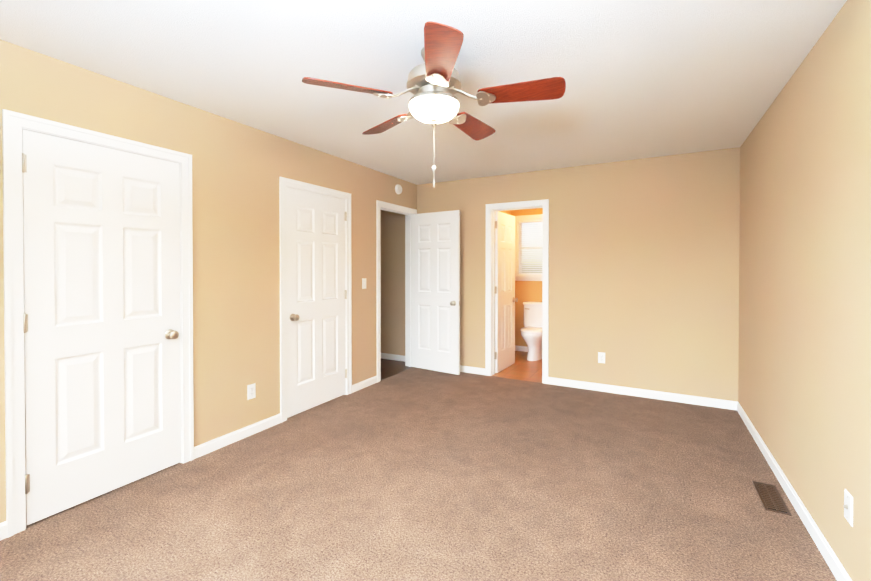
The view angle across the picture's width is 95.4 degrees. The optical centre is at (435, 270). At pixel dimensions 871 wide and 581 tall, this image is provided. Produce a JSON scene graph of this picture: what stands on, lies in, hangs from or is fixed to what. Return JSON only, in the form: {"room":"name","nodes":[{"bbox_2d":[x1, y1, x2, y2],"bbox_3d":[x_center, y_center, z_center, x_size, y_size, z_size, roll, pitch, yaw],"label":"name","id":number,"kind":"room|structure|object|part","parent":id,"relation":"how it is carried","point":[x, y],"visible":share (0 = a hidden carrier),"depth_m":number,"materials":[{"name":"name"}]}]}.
{"room":"empty bedroom","nodes":[
{"label":"empty bedroom","id":0,"kind":"room"},
{"bbox_2d":[0,39,416,522],"bbox_3d":[-1.604,0.082,3.007,0.120,2.440,5.656,0,1,29],"label":"wall","id":1,"kind":"structure","parent":0,"point":[239,169],"depth_m":2.96,"materials":[{"name":"beige paint"}]},
{"bbox_2d":[0,521,6,539],"bbox_3d":[-2.473,1.279,1.296,0.012,0.080,1.500,0,1,29],"label":"baseboard","id":2,"kind":"structure","parent":1,"relation":"attached to","point":[3,526],"depth_m":1.94,"materials":[{"name":"white paint"}]},
{"bbox_2d":[2,109,193,537],"bbox_3d":[-1.953,0.258,2.371,0.152,2.100,0.902,0,1,29],"label":"trim","id":3,"kind":"structure","parent":1,"relation":"attached to","point":[14,124],"depth_m":1.99,"materials":[{"name":"white paint"}]},
{"bbox_2d":[22,129,180,525],"bbox_3d":[-1.920,0.289,2.349,0.167,2.015,0.766,0,1,29],"label":"closet door","id":4,"kind":"structure","parent":1,"relation":"in","point":[101,314],"depth_m":2.28,"materials":[{"name":"white paint"}]},
{"bbox_2d":[194,413,280,458],"bbox_3d":[-1.502,1.262,3.069,0.012,0.080,0.738,0,1,29],"label":"baseboard","id":5,"kind":"structure","parent":1,"relation":"attached to","point":[215,444],"depth_m":3.02,"materials":[{"name":"white paint"}]},
{"bbox_2d":[247,383,255,399],"bbox_3d":[-1.459,0.958,3.148,0.008,0.115,0.070,0,1,29],"label":"electrical outlet","id":6,"kind":"object","parent":1,"relation":"attached to","point":[251,391],"visible":1,"depth_m":3.14,"materials":[{"name":"white plastic"}]},
{"bbox_2d":[279,177,351,422],"bbox_3d":[-1.166,0.245,3.810,0.152,2.100,0.902,0,1,29],"label":"trim","id":7,"kind":"structure","parent":1,"relation":"attached to","point":[284,182],"depth_m":3.44,"materials":[{"name":"white paint"}]},
{"bbox_2d":[286,187,346,417],"bbox_3d":[-1.129,0.275,3.794,0.167,2.015,0.766,0,1,29],"label":"closet door","id":8,"kind":"structure","parent":1,"relation":"in","point":[316,318],"depth_m":3.74,"materials":[{"name":"white paint"}]},
{"bbox_2d":[362,278,365,288],"bbox_3d":[-0.778,0.139,4.370,0.020,0.115,0.070,0,1,29],"label":"light switch","id":9,"kind":"object","parent":1,"relation":"attached to","point":[363,283],"visible":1,"depth_m":4.36,"materials":[{"name":"white plastic"}]},
{"bbox_2d":[352,375,376,392],"bbox_3d":[-0.783,1.249,4.381,0.012,0.080,0.450,0,1,29],"label":"baseboard","id":10,"kind":"structure","parent":1,"relation":"attached to","point":[358,386],"depth_m":4.37,"materials":[{"name":"white paint"}]},
{"bbox_2d":[376,200,416,381],"bbox_3d":[-0.524,0.233,4.981,0.152,2.100,0.870,0,1,29],"label":"door frame","id":11,"kind":"structure","parent":1,"relation":"attached to","point":[407,212],"depth_m":5.09,"materials":[{"name":"white paint"}]},
{"bbox_2d":[395,184,401,193],"bbox_3d":[-0.453,-1.016,4.934,0.038,0.124,0.124,0,1,29],"label":"smoke detector","id":12,"kind":"object","parent":1,"relation":"attached to","point":[398,188],"visible":1,"depth_m":4.91,"materials":[{"name":"white plastic"}]},
{"bbox_2d":[411,210,459,374],"bbox_3d":[-0.022,0.263,5.037,0.730,2.015,0.172,0,1,29],"label":"hall door","id":13,"kind":"structure","parent":1,"relation":"in","point":[435,291],"depth_m":5.03,"materials":[{"name":"white paint"}]},
{"bbox_2d":[26,351,541,527],"bbox_3d":[-0.954,1.327,3.566,6.735,0.060,7.240,0,1,29],"label":"floor","id":14,"kind":"structure","parent":0,"point":[522,367],"depth_m":5.01,"materials":[{"name":"wood"}]},
{"bbox_2d":[0,367,836,580],"bbox_3d":[0.005,1.341,2.070,3.615,0.060,5.536,0,1,29],"label":"floor carpet","id":15,"kind":"object","parent":14,"relation":"on","point":[415,474],"visible":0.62,"depth_m":2.23,"materials":[{"name":"brown carpet"}]},
{"bbox_2d":[752,481,791,515],"bbox_3d":[1.936,1.305,2.291,0.110,0.008,0.330,0,1,29],"label":"air vent register","id":16,"kind":"object","parent":15,"relation":"on","point":[770,497],"visible":1,"depth_m":2.27,"materials":[{"name":"brown metal"}]},
{"bbox_2d":[520,301,541,360],"bbox_3d":[1.470,0.877,5.839,0.468,0.796,0.666,0,1,29],"label":"toilet","id":17,"kind":"object","parent":14,"relation":"on","point":[531,332],"visible":0.65,"depth_m":5.76,"materials":[{"name":"white ceramic"}]},
{"bbox_2d":[380,210,404,355],"bbox_3d":[-1.533,0.051,6.261,3.120,2.440,0.120,0,1,29],"label":"wall","id":18,"kind":"structure","parent":0,"point":[392,234],"depth_m":5.68,"materials":[{"name":"beige paint"}]},
{"bbox_2d":[381,353,404,361],"bbox_3d":[-1.564,1.232,6.214,2.880,0.080,0.012,0,1,29],"label":"baseboard","id":19,"kind":"structure","parent":18,"relation":"attached to","point":[393,357],"depth_m":5.67,"materials":[{"name":"white paint"}]},
{"bbox_2d":[0,0,846,184],"bbox_3d":[-0.954,-1.193,3.542,6.735,0.100,7.240,0,1,29],"label":"ceiling","id":20,"kind":"structure","parent":0,"point":[649,78],"depth_m":2.16,"materials":[{"name":"white paint"}]},
{"bbox_2d":[302,21,565,187],"bbox_3d":[0.019,-0.779,2.071,1.243,0.700,1.211,0,1,29],"label":"ceiling fan","id":21,"kind":"object","parent":20,"relation":"hanging from","point":[433,83],"visible":1,"depth_m":1.93,"materials":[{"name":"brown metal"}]},
{"bbox_3d":[-0.008,-0.815,2.041,0.258,0.085,0.258,0,1,29],"label":"lamp shade","id":22,"kind":"part","parent":21,"relation":"part of","materials":[{"name":"white glass"}]},
{"bbox_2d":[499,210,511,214],"bbox_3d":[0.802,0.056,5.735,0.120,2.440,1.440,0,1,29],"label":"wall","id":23,"kind":"structure","parent":0,"point":[509,212],"depth_m":6.23,"materials":[{"name":"paint"}]},
{"bbox_2d":[512,208,542,346],"bbox_3d":[1.942,0.054,6.027,1.840,2.440,0.120,0,1,29],"label":"wall","id":24,"kind":"structure","parent":0,"point":[528,291],"depth_m":6.27,"materials":[{"name":"paint"}]},
{"bbox_2d":[515,345,527,351],"bbox_3d":[1.910,1.234,5.980,1.600,0.080,0.012,0,1,29],"label":"baseboard","id":25,"kind":"structure","parent":24,"relation":"attached to","point":[522,348],"depth_m":6.26,"materials":[{"name":"white paint"}]},
{"bbox_2d":[515,214,542,280],"bbox_3d":[1.633,-0.358,6.167,0.880,1.030,0.165,0,1,29],"label":"window","id":26,"kind":"structure","parent":24,"relation":"in","point":[518,277],"depth_m":6.29,"materials":[{"name":"white paint"}]},
{"bbox_2d":[519,219,542,274],"bbox_3d":[1.632,-0.366,6.164,0.680,0.861,0.036,0,1,29],"label":"window blinds","id":27,"kind":"object","parent":26,"relation":"attached to","point":[527,235],"visible":0.65,"depth_m":6.24,"materials":[{"name":"white plastic"}]},
{"bbox_2d":[417,147,739,401],"bbox_3d":[1.311,0.067,4.567,3.495,2.440,0.120,0,1,29],"label":"wall","id":28,"kind":"structure","parent":0,"point":[643,273],"depth_m":4.10,"materials":[{"name":"beige paint"}]},
{"bbox_2d":[460,365,484,374],"bbox_3d":[0.183,1.242,5.121,0.994,0.080,0.012,0,1,29],"label":"baseboard","id":29,"kind":"structure","parent":28,"relation":"attached to","point":[467,369],"depth_m":4.96,"materials":[{"name":"white paint"}]},
{"bbox_2d":[494,211,517,372],"bbox_3d":[0.927,0.262,5.189,0.167,2.015,0.623,0,1,29],"label":"open bathroom door","id":30,"kind":"structure","parent":28,"relation":"in","point":[504,352],"depth_m":5.14,"materials":[{"name":"white paint"}]},
{"bbox_2d":[485,199,548,383],"bbox_3d":[0.983,0.236,4.748,0.760,2.100,0.152,0,1,29],"label":"door frame","id":31,"kind":"structure","parent":28,"relation":"attached to","point":[491,209],"depth_m":4.83,"materials":[{"name":"white paint"}]},
{"bbox_2d":[598,352,604,362],"bbox_3d":[1.779,0.930,4.246,0.070,0.115,0.008,0,1,29],"label":"electrical outlet","id":32,"kind":"object","parent":28,"relation":"attached to","point":[601,357],"visible":1,"depth_m":4.25,"materials":[{"name":"white plastic"}]},
{"bbox_2d":[548,377,735,409],"bbox_3d":[2.041,1.252,4.103,1.726,0.080,0.012,0,1,29],"label":"baseboard","id":33,"kind":"structure","parent":28,"relation":"attached to","point":[696,400],"depth_m":4.04,"materials":[{"name":"white paint"}]},
{"bbox_2d":[738,0,870,580],"bbox_3d":[1.567,0.099,1.271,0.120,2.440,5.656,0,1,29],"label":"wall","id":34,"kind":"structure","parent":0,"point":[804,389],"depth_m":1.93,"materials":[{"name":"beige paint"}]},
{"bbox_2d":[736,401,851,580],"bbox_3d":[1.509,1.278,1.314,0.012,0.080,5.416,0,1,29],"label":"baseboard","id":35,"kind":"structure","parent":34,"relation":"attached to","point":[836,567],"depth_m":2.10,"materials":[{"name":"white paint"}]},
{"bbox_2d":[843,489,852,526],"bbox_3d":[1.673,0.960,1.614,0.016,0.118,0.070,0,1,29],"label":"outlet plate","id":36,"kind":"object","parent":34,"relation":"attached to","point":[848,506],"visible":1,"depth_m":1.60,"materials":[{"name":"white plastic"}]}
]}

